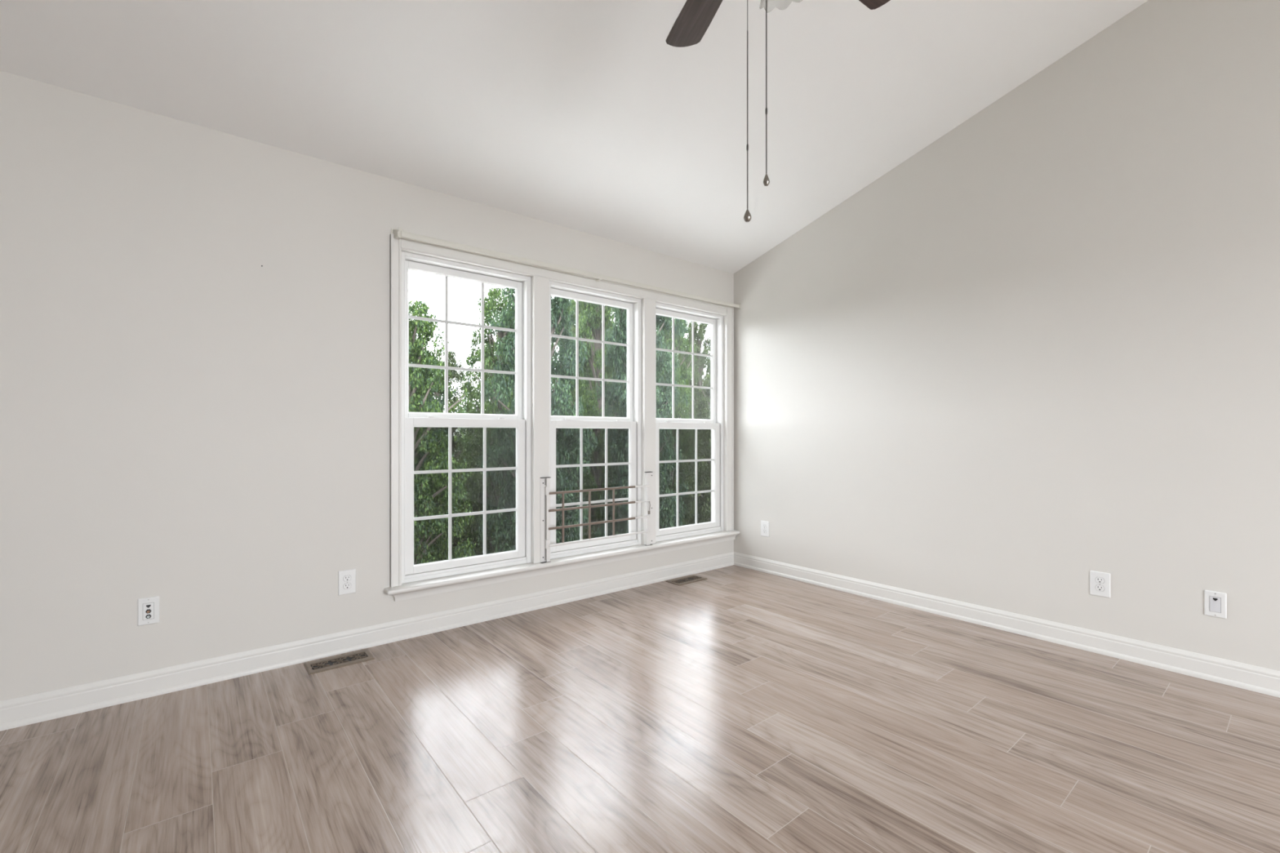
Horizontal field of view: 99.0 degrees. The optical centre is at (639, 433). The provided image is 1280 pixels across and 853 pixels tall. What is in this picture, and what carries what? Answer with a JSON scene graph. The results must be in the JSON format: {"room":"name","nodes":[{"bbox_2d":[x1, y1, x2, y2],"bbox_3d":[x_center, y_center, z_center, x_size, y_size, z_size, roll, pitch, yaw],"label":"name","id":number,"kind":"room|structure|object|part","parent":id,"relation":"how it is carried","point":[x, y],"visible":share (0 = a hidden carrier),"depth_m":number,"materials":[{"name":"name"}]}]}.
{"room":"empty living room","nodes":[
{"label":"empty living room","id":0,"kind":"room"},
{"bbox_2d":[0,70,733,701],"bbox_3d":[-2.057,-0.146,2.383,7.520,2.480,0.160,0,0,-39],"label":"wall","id":1,"kind":"structure","parent":0,"point":[197,425],"depth_m":2.38,"materials":[{"name":"beige paint"}]},
{"bbox_2d":[137,595,159,626],"bbox_3d":[-2.047,0.739,2.277,0.068,0.113,0.016,0,0,-39],"label":"wall plate","id":2,"kind":"object","parent":1,"relation":"attached to","point":[148,608],"visible":1,"depth_m":2.28,"materials":[{"name":"white plastic"}]},
{"bbox_2d":[337,568,355,595],"bbox_3d":[-1.472,0.745,2.750,0.080,0.122,0.008,0,0,-39],"label":"duplex outlet","id":3,"kind":"object","parent":1,"relation":"attached to","point":[347,578],"visible":1,"depth_m":2.75,"materials":[{"name":"white plastic"}]},
{"bbox_2d":[343,582,351,589],"bbox_3d":[-1.471,0.764,2.748,0.034,0.028,0.003,0,0,-39],"label":"receptacle","id":4,"kind":"object","parent":3,"relation":"attached to","point":[346,585],"depth_m":2.75,"materials":[{"name":"white plastic"}]},
{"bbox_2d":[343,575,351,581],"bbox_3d":[-1.471,0.726,2.748,0.034,0.028,0.003,0,0,-39],"label":"receptacle","id":5,"kind":"object","parent":3,"relation":"attached to","point":[346,578],"depth_m":2.75,"materials":[{"name":"white plastic"}]},
{"bbox_2d":[0,551,733,731],"bbox_3d":[-2.000,1.042,2.313,7.200,0.105,0.018,0,0,-39],"label":"baseboard","id":6,"kind":"structure","parent":1,"relation":"attached to","point":[29,709],"depth_m":2.61,"materials":[{"name":"paint"}]},
{"bbox_2d":[390,233,400,587],"bbox_3d":[-1.291,-0.123,2.889,0.050,1.857,0.021,0,0,-39],"label":"trim","id":7,"kind":"structure","parent":1,"relation":"attached to","point":[395,244],"depth_m":2.88,"materials":[{"name":"paint"}]},
{"bbox_2d":[401,251,531,583],"bbox_3d":[-1.020,-0.088,3.221,0.780,1.786,0.117,0,0,-39],"label":"window","id":8,"kind":"structure","parent":1,"relation":"in","point":[521,420],"depth_m":3.20,"materials":[{"name":"white plastic"}]},
{"bbox_3d":[-1.033,-0.510,3.233,0.724,0.892,0.032,0,0,-39],"label":"sash","id":9,"kind":"part","parent":8,"relation":"part of","materials":[{"name":"clear glass"}]},
{"bbox_3d":[-1.007,0.338,3.200,0.724,0.856,0.032,0,0,-39],"label":"sash","id":10,"kind":"part","parent":8,"relation":"part of","materials":[{"name":"white plastic"}]},
{"bbox_2d":[531,275,549,563],"bbox_3d":[-0.670,-0.090,3.495,0.109,1.791,0.173,0,0,-39],"label":"trim","id":11,"kind":"structure","parent":1,"relation":"attached to","point":[540,285],"depth_m":3.42,"materials":[{"name":"paint"}]},
{"bbox_2d":[384,529,739,601],"bbox_3d":[-0.256,0.844,3.697,2.735,0.077,0.072,0,0,-39],"label":"trim","id":12,"kind":"structure","parent":1,"relation":"attached to","point":[413,590],"depth_m":3.40,"materials":[{"name":"paint"}]},
{"bbox_2d":[400,237,727,314],"bbox_3d":[-0.278,-1.019,3.712,2.562,0.066,0.021,0,0,-39],"label":"trim","id":13,"kind":"structure","parent":1,"relation":"attached to","point":[406,243],"depth_m":3.48,"materials":[{"name":"paint"}]},
{"bbox_2d":[400,248,727,586],"bbox_3d":[-0.330,-0.090,3.776,2.562,1.791,0.176,0,0,-39],"label":"trim","id":14,"kind":"structure","parent":1,"relation":"attached to","point":[725,316],"depth_m":4.44,"materials":[{"name":"paint"}]},
{"bbox_2d":[391,226,741,309],"bbox_3d":[-0.238,-1.054,3.707,2.706,0.060,0.080,0,0,-39],"label":"curtain rod","id":15,"kind":"object","parent":1,"relation":"attached to","point":[398,233],"visible":1,"depth_m":3.34,"materials":[{"name":"metal"}]},
{"bbox_3d":[-0.748,-1.046,3.253,1.281,0.036,0.010,0,0,-39],"label":"rod","id":16,"kind":"part","parent":15,"relation":"part of","materials":[{"name":"metal"}]},
{"bbox_3d":[0.279,-1.052,4.089,1.398,0.033,0.008,0,0,-39],"label":"rod","id":17,"kind":"part","parent":15,"relation":"part of","materials":[{"name":"metal"}]},
{"bbox_2d":[549,280,641,559],"bbox_3d":[-0.330,-0.088,3.783,0.781,1.786,0.117,0,0,-39],"label":"window","id":18,"kind":"structure","parent":1,"relation":"in","point":[633,421],"depth_m":3.84,"materials":[{"name":"white plastic"}]},
{"bbox_3d":[-0.341,-0.510,3.796,0.721,0.892,0.032,0,0,-39],"label":"sash","id":19,"kind":"part","parent":18,"relation":"part of","materials":[{"name":"clear glass"}]},
{"bbox_3d":[-0.314,0.338,3.764,0.721,0.856,0.032,0,0,-39],"label":"sash","id":20,"kind":"part","parent":18,"relation":"part of","materials":[{"name":"white plastic"}]},
{"bbox_2d":[540,471,655,563],"bbox_3d":[-0.245,0.538,3.706,0.948,0.533,0.036,0,0,-39],"label":"guard","id":21,"kind":"object","parent":1,"relation":"attached to","point":[650,477],"visible":1,"depth_m":3.63,"materials":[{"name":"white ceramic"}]},
{"bbox_3d":[-0.594,0.539,3.433,0.061,0.527,0.020,0,0,-39],"label":"post","id":22,"kind":"part","parent":21,"relation":"part of","materials":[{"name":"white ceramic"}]},
{"bbox_3d":[0.080,0.540,3.980,0.098,0.525,0.022,0,0,-39],"label":"post","id":23,"kind":"part","parent":21,"relation":"part of","materials":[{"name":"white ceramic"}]},
{"bbox_2d":[641,297,655,545],"bbox_3d":[0.021,-0.090,4.057,0.108,1.791,0.173,0,0,-39],"label":"trim","id":24,"kind":"structure","parent":1,"relation":"attached to","point":[648,305],"depth_m":3.98,"materials":[{"name":"paint"}]},
{"bbox_2d":[655,302,723,542],"bbox_3d":[0.358,-0.088,4.342,0.773,1.786,0.117,0,0,-39],"label":"window","id":25,"kind":"structure","parent":1,"relation":"in","point":[715,424],"depth_m":4.43,"materials":[{"name":"white plastic"}]},
{"bbox_3d":[0.348,-0.510,4.356,0.717,0.892,0.032,0,0,-39],"label":"sash","id":26,"kind":"part","parent":25,"relation":"part of","materials":[{"name":"clear glass"}]},
{"bbox_3d":[0.375,0.338,4.324,0.717,0.856,0.032,0,0,-39],"label":"sash","id":27,"kind":"part","parent":25,"relation":"part of","materials":[{"name":"white plastic"}]},
{"bbox_2d":[726,306,733,531],"bbox_3d":[0.746,-0.123,4.545,0.078,1.857,0.021,0,0,-39],"label":"trim","id":28,"kind":"structure","parent":1,"relation":"attached to","point":[730,311],"depth_m":4.54,"materials":[{"name":"paint"}]},
{"bbox_2d":[0,0,1147,273],"bbox_3d":[0.076,-2.328,-0.240,7.520,2.053,6.920,0,0,-39],"label":"ceiling","id":29,"kind":"structure","parent":0,"point":[580,115],"depth_m":2.56,"materials":[{"name":"white paint"}]},
{"bbox_2d":[665,0,889,222],"bbox_3d":[0.358,-1.239,1.417,1.126,1.406,1.152,0,0,-39],"label":"ceiling fan","id":30,"kind":"object","parent":29,"relation":"hanging from","point":[695,18],"visible":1,"depth_m":1.81,"materials":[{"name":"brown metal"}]},
{"bbox_3d":[0.210,-1.401,1.766,0.134,0.006,0.443,-13,4,-17],"label":"blade","id":31,"kind":"part","parent":30,"relation":"part of","materials":[{"name":"brown wood"}]},
{"bbox_3d":[0.271,-0.934,1.380,0.004,0.733,0.003,0,0,-39],"label":"pull chain","id":32,"kind":"part","parent":30,"relation":"part of","materials":[{"name":"grey metal"}]},
{"bbox_3d":[0.307,-0.967,1.330,0.004,0.668,0.003,0,0,-39],"label":"pull chain","id":33,"kind":"part","parent":30,"relation":"part of","materials":[{"name":"grey metal"}]},
{"bbox_3d":[0.634,-1.401,1.621,0.443,0.006,0.134,0,-12,-35],"label":"blade","id":34,"kind":"part","parent":30,"relation":"part of","materials":[{"name":"brown wood"}]},
{"bbox_2d":[0,564,1279,852],"bbox_3d":[0.076,1.154,-0.240,7.520,0.120,6.920,0,0,-39],"label":"floor","id":35,"kind":"structure","parent":0,"point":[736,709],"depth_m":1.87,"materials":[{"name":"beige laminate"}]},
{"bbox_2d":[303,648,374,675],"bbox_3d":[-1.443,1.091,2.629,0.276,0.005,0.148,0,0,-39],"label":"floor vent","id":36,"kind":"object","parent":35,"relation":"in","point":[321,665],"visible":1,"depth_m":2.62,"materials":[{"name":"brown metal"}]},
{"bbox_2d":[310,652,366,670],"bbox_3d":[-1.443,1.091,2.629,0.237,0.003,0.078,0,0,-39],"label":"grille","id":37,"kind":"object","parent":36,"relation":"attached to","point":[342,660],"depth_m":2.63,"materials":[{"name":"beige metal"}]},
{"bbox_2d":[666,574,706,585],"bbox_3d":[0.349,1.091,4.092,0.290,0.005,0.148,0,0,-39],"label":"floor vent","id":38,"kind":"object","parent":35,"relation":"in","point":[690,579],"visible":1,"depth_m":4.08,"materials":[{"name":"brown metal"}]},
{"bbox_2d":[671,575,700,583],"bbox_3d":[0.349,1.091,4.092,0.250,0.003,0.078,0,0,-39],"label":"grille","id":39,"kind":"object","parent":38,"relation":"attached to","point":[691,578],"depth_m":4.09,"materials":[{"name":"beige metal"}]},
{"bbox_2d":[733,0,1279,671],"bbox_3d":[2.982,-1.081,2.020,0.160,4.349,6.760,0,0,-39],"label":"wall","id":40,"kind":"structure","parent":0,"point":[1038,351],"depth_m":2.87,"materials":[{"name":"beige paint"}]},
{"bbox_2d":[760,520,768,537],"bbox_3d":[0.990,0.752,4.337,0.008,0.122,0.080,0,0,-39],"label":"duplex outlet","id":41,"kind":"object","parent":40,"relation":"attached to","point":[764,525],"visible":1,"depth_m":4.33,"materials":[{"name":"white plastic"}]},
{"bbox_2d":[733,551,1279,697],"bbox_3d":[2.862,1.042,2.026,0.018,0.105,6.600,0,0,-39],"label":"baseboard","id":42,"kind":"structure","parent":40,"relation":"attached to","point":[1233,673],"depth_m":2.88,"materials":[{"name":"paint"}]},
{"bbox_2d":[1089,570,1110,598],"bbox_3d":[2.296,0.750,2.730,0.008,0.122,0.080,0,0,-39],"label":"duplex outlet","id":43,"kind":"object","parent":40,"relation":"attached to","point":[1100,582],"visible":1,"depth_m":2.73,"materials":[{"name":"white plastic"}]},
{"bbox_2d":[1095,585,1104,591],"bbox_3d":[2.295,0.769,2.729,0.004,0.028,0.034,0,0,-39],"label":"receptacle","id":44,"kind":"object","parent":43,"relation":"attached to","point":[1098,588],"depth_m":2.73,"materials":[{"name":"white plastic"}]},
{"bbox_2d":[1095,577,1104,583],"bbox_3d":[2.295,0.731,2.729,0.004,0.028,0.034,0,0,-39],"label":"receptacle","id":45,"kind":"object","parent":43,"relation":"attached to","point":[1098,580],"depth_m":2.73,"materials":[{"name":"white plastic"}]},
{"bbox_2d":[1204,590,1226,618],"bbox_3d":[2.547,0.754,2.421,0.008,0.113,0.068,0,0,-39],"label":"wall plate","id":46,"kind":"object","parent":40,"relation":"attached to","point":[1215,602],"visible":1,"depth_m":2.42,"materials":[{"name":"white plastic"}]},
{"label":"outside","id":47,"kind":"structure","parent":0,"visible":0},
{"bbox_2d":[442,427,695,556],"bbox_3d":[-8.588,1.744,39.891,130.000,6.100,53.400,0,0,-39],"label":"ground","id":48,"kind":"structure","parent":47,"point":[456,430],"depth_m":35.83,"materials":[{"name":"green plant"}]},
{"bbox_2d":[408,333,453,564],"bbox_3d":[-5.846,1.073,13.774,2.611,7.287,2.612,0,0,13],"label":"leafy tree","id":49,"kind":"object","parent":48,"relation":"on","point":[416,455],"visible":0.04,"depth_m":13.55,"materials":[{"name":"green plant"}]},
{"bbox_2d":[408,299,477,564],"bbox_3d":[-4.690,1.052,10.613,2.804,7.332,2.530,0,0,29],"label":"leafy tree","id":50,"kind":"object","parent":48,"relation":"on","point":[424,486],"visible":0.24,"depth_m":10.64,"materials":[{"name":"green plant"}]},
{"bbox_2d":[424,349,482,559],"bbox_3d":[-6.374,1.028,17.503,2.712,7.386,2.575,0,0,-30],"label":"leafy tree","id":51,"kind":"object","parent":48,"relation":"on","point":[452,358],"visible":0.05,"depth_m":17.25,"materials":[{"name":"green plant"}]},
{"bbox_2d":[451,347,495,541],"bbox_3d":[-5.710,0.601,22.200,3.795,8.324,4.206,0,0,38],"label":"leafy tree","id":52,"kind":"object","parent":48,"relation":"on","point":[478,374],"visible":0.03,"depth_m":21.85,"materials":[{"name":"green plant"}]},
{"bbox_2d":[453,284,515,556],"bbox_3d":[-3.772,0.321,15.453,2.530,8.937,2.804,0,0,-36],"label":"leafy tree","id":53,"kind":"object","parent":48,"relation":"on","point":[491,304],"visible":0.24,"depth_m":14.90,"materials":[{"name":"green plant"}]},
{"bbox_2d":[481,333,552,545],"bbox_3d":[-4.094,0.163,19.023,2.611,9.286,2.612,0,0,-41],"label":"leafy tree","id":54,"kind":"object","parent":48,"relation":"on","point":[496,333],"visible":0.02,"depth_m":18.69,"materials":[{"name":"green plant"}]},
{"bbox_2d":[475,287,600,555],"bbox_3d":[-2.262,0.302,12.512,2.612,8.979,2.611,0,0,44],"label":"leafy tree","id":55,"kind":"object","parent":48,"relation":"on","point":[559,394],"visible":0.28,"depth_m":12.25,"materials":[{"name":"green plant"}]},
{"bbox_2d":[551,300,576,496],"bbox_3d":[-4.011,-1.614,29.386,4.206,11.428,3.795,0,0,-17],"label":"leafy tree","id":56,"kind":"object","parent":48,"relation":"on","point":[569,308],"visible":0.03,"depth_m":29.02,"materials":[{"name":"green plant"}]},
{"bbox_2d":[557,302,627,475],"bbox_3d":[-2.237,-0.645,25.063,3.918,11.056,3.916,0,0,-2],"label":"leafy tree","id":57,"kind":"object","parent":48,"relation":"on","point":[572,322],"visible":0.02,"depth_m":24.80,"materials":[{"name":"green plant"}]},
{"bbox_2d":[564,300,624,527],"bbox_3d":[-1.972,-0.499,20.882,2.712,10.738,2.575,0,0,18],"label":"leafy tree","id":58,"kind":"object","parent":48,"relation":"on","point":[573,328],"visible":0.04,"depth_m":20.50,"materials":[{"name":"green plant"}]},
{"bbox_2d":[564,299,627,539],"bbox_3d":[-1.451,-0.313,17.532,2.530,10.328,2.804,0,0,29],"label":"leafy tree","id":59,"kind":"object","parent":48,"relation":"on","point":[591,312],"visible":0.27,"depth_m":16.96,"materials":[{"name":"green plant"}]},
{"bbox_2d":[594,306,688,537],"bbox_3d":[-0.089,0.059,14.469,2.611,9.513,2.612,0,0,22],"label":"leafy tree","id":60,"kind":"object","parent":48,"relation":"on","point":[620,437],"visible":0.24,"depth_m":14.29,"materials":[{"name":"green plant"}]},
{"bbox_2d":[622,319,678,493],"bbox_3d":[0.517,-0.967,22.906,2.611,11.764,2.612,0,0,25],"label":"leafy tree","id":61,"kind":"object","parent":48,"relation":"on","point":[623,319],"visible":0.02,"depth_m":22.39,"materials":[{"name":"green plant"}]},
{"bbox_2d":[655,317,700,526],"bbox_3d":[1.102,-0.090,19.204,2.804,9.839,2.530,0,0,-23],"label":"leafy tree","id":62,"kind":"object","parent":48,"relation":"on","point":[685,376],"visible":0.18,"depth_m":18.98,"materials":[{"name":"green plant"}]},
{"bbox_2d":[671,345,695,514],"bbox_3d":[0.900,-0.137,28.208,4.206,9.942,3.795,0,0,-38],"label":"leafy tree","id":63,"kind":"object","parent":48,"relation":"on","point":[680,345],"visible":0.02,"depth_m":27.63,"materials":[{"name":"green plant"}]},
{"bbox_2d":[675,333,706,469],"bbox_3d":[3.030,-1.198,35.675,4.206,10.517,3.795,0,0,2],"label":"leafy tree","id":64,"kind":"object","parent":48,"relation":"on","point":[704,371],"visible":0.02,"depth_m":34.90,"materials":[{"name":"green plant"}]},
{"bbox_2d":[675,320,711,513],"bbox_3d":[2.801,-0.315,24.640,2.575,10.333,2.712,0,0,-18],"label":"leafy tree","id":65,"kind":"object","parent":48,"relation":"on","point":[701,362],"visible":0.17,"depth_m":24.21,"materials":[{"name":"green plant"}]},
{"bbox_2d":[678,374,711,526],"bbox_3d":[2.333,1.453,16.567,2.706,6.454,2.592,0,0,-8],"label":"leafy tree","id":66,"kind":"object","parent":48,"relation":"on","point":[704,482],"visible":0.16,"depth_m":15.99,"materials":[{"name":"green plant"}]},
{"bbox_2d":[690,345,711,518],"bbox_3d":[3.483,0.510,21.346,2.712,8.523,2.575,0,0,28],"label":"leafy tree","id":67,"kind":"object","parent":48,"relation":"on","point":[708,364],"visible":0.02,"depth_m":21.37,"materials":[{"name":"green plant"}]}
]}

